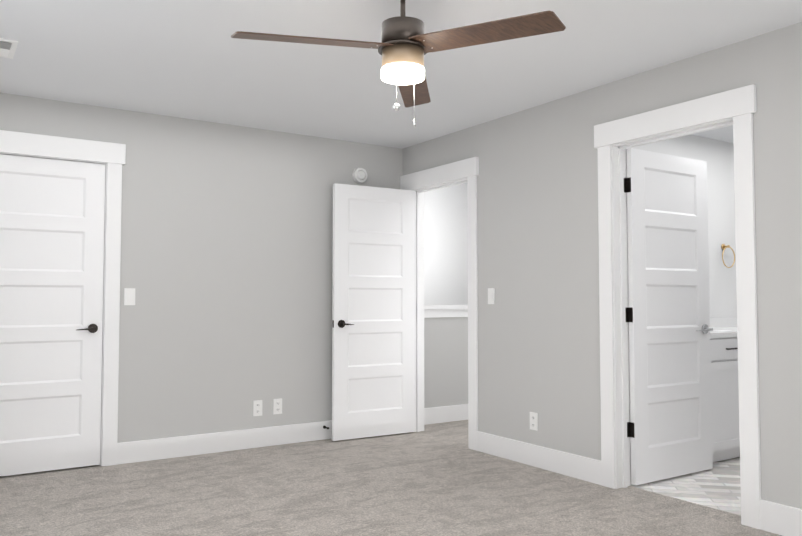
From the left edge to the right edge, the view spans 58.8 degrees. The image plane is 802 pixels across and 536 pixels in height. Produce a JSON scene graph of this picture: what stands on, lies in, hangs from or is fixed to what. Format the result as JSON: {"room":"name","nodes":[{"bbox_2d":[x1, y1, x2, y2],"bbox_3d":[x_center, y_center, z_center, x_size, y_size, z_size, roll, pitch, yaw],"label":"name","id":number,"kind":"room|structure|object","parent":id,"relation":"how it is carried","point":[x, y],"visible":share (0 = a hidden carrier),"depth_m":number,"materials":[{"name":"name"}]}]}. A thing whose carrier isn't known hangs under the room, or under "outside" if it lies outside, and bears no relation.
{"room":"empty bedroom","nodes":[
{"label":"empty bedroom","id":0,"kind":"room"},
{"bbox_2d":[0,93,402,442],"bbox_3d":[-1.528,0.132,5.234,3.860,2.440,0.120,2,-3,-33],"label":"wall","id":1,"kind":"structure","parent":0,"point":[226,266],"depth_m":5.28,"materials":[{"name":"grey paint"}]},
{"bbox_2d":[0,130,125,466],"bbox_3d":[-2.370,0.230,4.657,1.019,2.195,0.146,2,-3,-33],"label":"trim","id":2,"kind":"structure","parent":1,"relation":"attached to","point":[112,156],"depth_m":4.83,"materials":[{"name":"white paint"}]},
{"bbox_2d":[0,154,105,476],"bbox_3d":[-2.358,0.298,4.628,0.780,2.033,0.143,2,-3,-33],"label":"closet door","id":3,"kind":"structure","parent":2,"relation":"attached to","point":[52,215],"depth_m":4.66,"materials":[{"name":"white paint"}]},
{"bbox_2d":[124,288,134,304],"bbox_3d":[-1.876,0.199,4.922,0.072,0.117,0.012,2,-3,-33],"label":"light switch","id":4,"kind":"object","parent":1,"relation":"attached to","point":[129,296],"visible":1,"depth_m":4.92,"materials":[{"name":"white plastic"}]},
{"bbox_2d":[117,420,331,464],"bbox_3d":[-0.957,1.292,5.480,2.340,0.145,0.016,2,-3,-33],"label":"baseboard","id":5,"kind":"structure","parent":1,"relation":"attached to","point":[189,445],"depth_m":5.22,"materials":[{"name":"white paint"}]},
{"bbox_2d":[253,400,261,415],"bbox_3d":[-1.088,1.066,5.407,0.072,0.117,0.010,2,-3,-33],"label":"outlet","id":6,"kind":"object","parent":1,"relation":"attached to","point":[257,407],"visible":1,"depth_m":5.40,"materials":[{"name":"white plastic"}]},
{"bbox_2d":[273,398,281,413],"bbox_3d":[-0.952,1.070,5.496,0.072,0.117,0.010,2,-3,-33],"label":"outlet","id":7,"kind":"object","parent":1,"relation":"attached to","point":[277,406],"visible":1,"depth_m":5.49,"materials":[{"name":"white plastic"}]},
{"bbox_2d":[352,168,366,182],"bbox_3d":[-0.340,-0.777,5.961,0.132,0.132,0.044,2,-3,-33],"label":"smoke detector","id":8,"kind":"object","parent":1,"relation":"attached to","point":[359,175],"visible":0.98,"depth_m":5.94,"materials":[{"name":"white plastic"}]},
{"bbox_2d":[0,420,781,535],"bbox_3d":[0.737,1.346,3.919,7.230,0.100,7.120,2,-3,-33],"label":"floor carpet","id":9,"kind":"object","parent":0,"point":[439,479],"visible":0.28,"depth_m":4.01,"materials":[{"name":"beige carpet"}]},
{"bbox_2d":[0,0,801,183],"bbox_3d":[0.737,-1.191,4.030,7.230,0.100,7.120,2,-3,-33],"label":"ceiling","id":10,"kind":"structure","parent":0,"point":[190,59],"depth_m":3.86,"materials":[{"name":"white paint"}]},
{"bbox_2d":[0,38,17,58],"bbox_3d":[-2.102,-1.149,3.713,0.157,0.011,0.295,2,-3,-33],"label":"ceiling vent","id":11,"kind":"object","parent":10,"relation":"in","point":[8,48],"visible":0.98,"depth_m":3.71,"materials":[{"name":"white plastic"}]},
{"bbox_2d":[231,0,565,125],"bbox_3d":[-0.047,-0.886,2.807,1.164,0.614,1.218,2,-3,-33],"label":"fan","id":12,"kind":"object","parent":10,"relation":"hanging from","point":[405,45],"visible":1,"depth_m":2.81,"materials":[{"name":"brown wood"}]},
{"bbox_2d":[424,184,467,304],"bbox_3d":[0.572,0.255,8.057,3.000,2.440,0.120,2,-3,-33],"label":"wall","id":13,"kind":"structure","parent":0,"point":[445,245],"depth_m":7.94,"materials":[{"name":"white paint"}]},
{"bbox_2d":[424,317,467,407],"bbox_3d":[1.178,0.919,7.109,2.760,1.030,0.120,2,-3,-33],"label":"wall","id":14,"kind":"structure","parent":0,"point":[445,361],"depth_m":6.53,"materials":[{"name":"grey paint"}]},
{"bbox_2d":[424,404,467,424],"bbox_3d":[1.216,1.359,7.033,2.760,0.145,0.016,2,-3,-33],"label":"baseboard","id":15,"kind":"structure","parent":14,"relation":"attached to","point":[442,414],"depth_m":6.49,"materials":[{"name":"white paint"}]},
{"bbox_2d":[424,305,467,317],"bbox_3d":[1.178,0.423,7.131,2.760,0.113,0.180,2,-3,-33],"label":"half wall cap","id":16,"kind":"object","parent":14,"relation":"on","point":[435,311],"depth_m":6.53,"materials":[{"name":"white paint"}]},
{"bbox_2d":[403,22,801,508],"bbox_3d":[1.608,0.073,3.879,0.120,2.440,5.840,2,-3,-33],"label":"wall","id":17,"kind":"structure","parent":0,"point":[538,268],"depth_m":4.50,"materials":[{"name":"grey paint"}]},
{"bbox_2d":[400,156,478,450],"bbox_3d":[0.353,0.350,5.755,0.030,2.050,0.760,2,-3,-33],"label":"door frame","id":18,"kind":"object","parent":17,"relation":"attached to","point":[460,182],"depth_m":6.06,"materials":[{"name":"white paint"}]},
{"bbox_2d":[332,183,414,440],"bbox_3d":[-0.209,0.350,5.832,0.765,2.033,0.143,1,-3,-31],"label":"entry door","id":19,"kind":"structure","parent":18,"relation":"attached to","point":[373,330],"depth_m":5.81,"materials":[{"name":"white paint"}]},
{"bbox_2d":[488,288,494,303],"bbox_3d":[0.658,0.206,5.194,0.012,0.117,0.072,2,-3,-33],"label":"light switch","id":20,"kind":"object","parent":17,"relation":"attached to","point":[491,295],"visible":1,"depth_m":5.19,"materials":[{"name":"white plastic"}]},
{"bbox_2d":[530,412,537,430],"bbox_3d":[0.895,1.034,4.802,0.010,0.117,0.072,2,-3,-33],"label":"electrical outlet plate","id":21,"kind":"object","parent":17,"relation":"attached to","point":[533,421],"visible":1,"depth_m":4.79,"materials":[{"name":"white plastic"}]},
{"bbox_2d":[477,431,601,484],"bbox_3d":[0.893,1.262,4.788,0.016,0.145,1.180,2,-3,-33],"label":"baseboard","id":22,"kind":"structure","parent":17,"relation":"attached to","point":[564,463],"depth_m":4.71,"materials":[{"name":"white paint"}]},
{"bbox_2d":[594,84,760,528],"bbox_3d":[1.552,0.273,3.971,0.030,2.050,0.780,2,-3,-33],"label":"door frame","id":23,"kind":"object","parent":17,"relation":"attached to","point":[623,321],"depth_m":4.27,"materials":[{"name":"white paint"}]},
{"bbox_2d":[624,178,628,436],"bbox_3d":[1.364,0.234,4.316,0.037,1.572,0.002,2,-3,-33],"label":"jamb hinge leaves","id":24,"kind":"object","parent":23,"relation":"attached to","point":[626,321],"visible":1,"depth_m":4.31,"materials":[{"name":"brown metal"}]},
{"bbox_2d":[625,148,712,484],"bbox_3d":[1.713,0.293,4.519,0.785,2.033,0.143,2,-3,-33],"label":"bathroom door","id":25,"kind":"structure","parent":23,"relation":"attached to","point":[670,329],"depth_m":4.49,"materials":[{"name":"white paint"}]},
{"bbox_2d":[760,499,801,535],"bbox_3d":[2.418,1.161,2.482,0.016,0.145,2.395,2,-3,-33],"label":"baseboard","id":26,"kind":"structure","parent":17,"relation":"attached to","point":[780,519],"depth_m":3.39,"materials":[{"name":"white paint"}]},
{"bbox_2d":[627,135,736,316],"bbox_3d":[2.232,0.151,5.656,2.880,2.440,0.120,2,-3,-33],"label":"wall","id":27,"kind":"structure","parent":0,"point":[717,156],"depth_m":5.82,"materials":[{"name":"white paint"}]},
{"bbox_2d":[710,317,736,328],"bbox_3d":[2.424,0.437,5.684,1.675,0.080,0.020,2,-3,-33],"label":"backsplash","id":28,"kind":"structure","parent":27,"relation":"attached to","point":[713,320],"depth_m":5.81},
{"bbox_2d":[721,244,734,267],"bbox_3d":[2.677,-0.099,5.855,0.179,0.202,0.055,2,-3,-33],"label":"towel ring","id":29,"kind":"object","parent":27,"relation":"attached to","point":[723,247],"visible":1,"depth_m":5.85,"materials":[{"name":"gold metal"}]},
{"bbox_2d":[631,457,740,514],"bbox_3d":[2.675,1.390,4.875,2.940,0.096,1.820,2,-3,-33],"label":"floor","id":30,"kind":"structure","parent":0,"point":[717,486],"depth_m":4.29,"materials":[{"name":"tile"}]},
{"bbox_2d":[710,337,739,461],"bbox_3d":[2.590,0.932,5.425,1.660,0.860,0.597,2,-3,-33],"label":"bathroom vanity","id":31,"kind":"object","parent":30,"relation":"on","point":[724,390],"depth_m":4.87,"materials":[{"name":"white paint"}]},
{"bbox_2d":[710,325,736,336],"bbox_3d":[2.578,0.484,5.449,1.675,0.036,0.578,2,-3,-33],"label":"countertop","id":32,"kind":"structure","parent":31,"relation":"on","point":[719,330],"depth_m":5.02,"materials":[{"name":"white stone"}]}
]}

